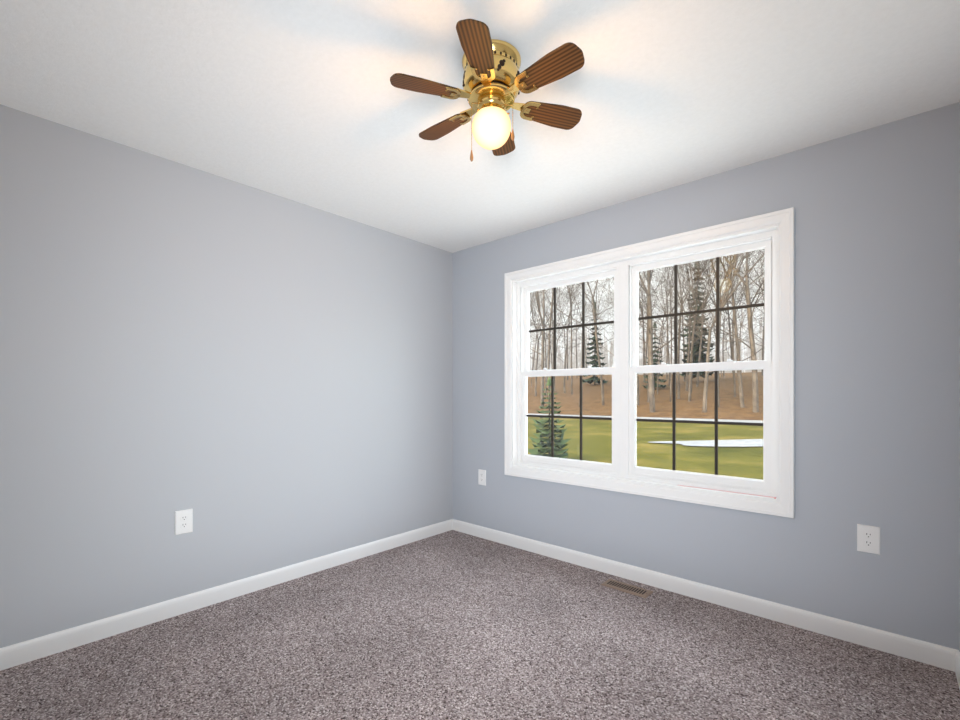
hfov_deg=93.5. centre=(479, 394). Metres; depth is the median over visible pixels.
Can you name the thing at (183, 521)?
electrical outlet
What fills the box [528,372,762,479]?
terrain
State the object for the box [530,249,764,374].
backdrop
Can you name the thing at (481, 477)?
electrical outlet
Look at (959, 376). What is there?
wall
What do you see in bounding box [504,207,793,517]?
window
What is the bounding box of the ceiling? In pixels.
[0,0,959,252]
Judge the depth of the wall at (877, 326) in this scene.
2.23 m
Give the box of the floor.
[0,530,959,719]
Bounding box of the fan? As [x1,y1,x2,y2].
[390,19,584,161]
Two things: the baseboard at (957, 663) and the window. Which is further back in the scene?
the window
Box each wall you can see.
[0,104,452,647]
[453,102,958,649]
[959,102,959,651]
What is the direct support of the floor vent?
in the floor
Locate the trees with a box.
[528,249,764,458]
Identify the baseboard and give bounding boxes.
[0,519,452,670]
[453,519,958,671]
[955,651,959,688]
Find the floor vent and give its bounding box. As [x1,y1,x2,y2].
[601,579,652,597]
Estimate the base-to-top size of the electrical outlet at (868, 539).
0.128 m
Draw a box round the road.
[528,413,762,446]
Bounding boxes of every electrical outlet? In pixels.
[175,508,192,534]
[478,469,485,485]
[857,524,879,554]
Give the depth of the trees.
44.35 m
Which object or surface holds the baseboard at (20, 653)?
attached to the wall at (258, 381)
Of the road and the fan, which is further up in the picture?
the fan
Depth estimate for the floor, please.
2.02 m
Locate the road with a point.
(722, 443)
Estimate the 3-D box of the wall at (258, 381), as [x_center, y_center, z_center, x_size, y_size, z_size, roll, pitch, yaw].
[-1.370,-0.035,2.852,0.160,2.440,3.520,0,0,42]
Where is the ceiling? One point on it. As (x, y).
(305, 102)

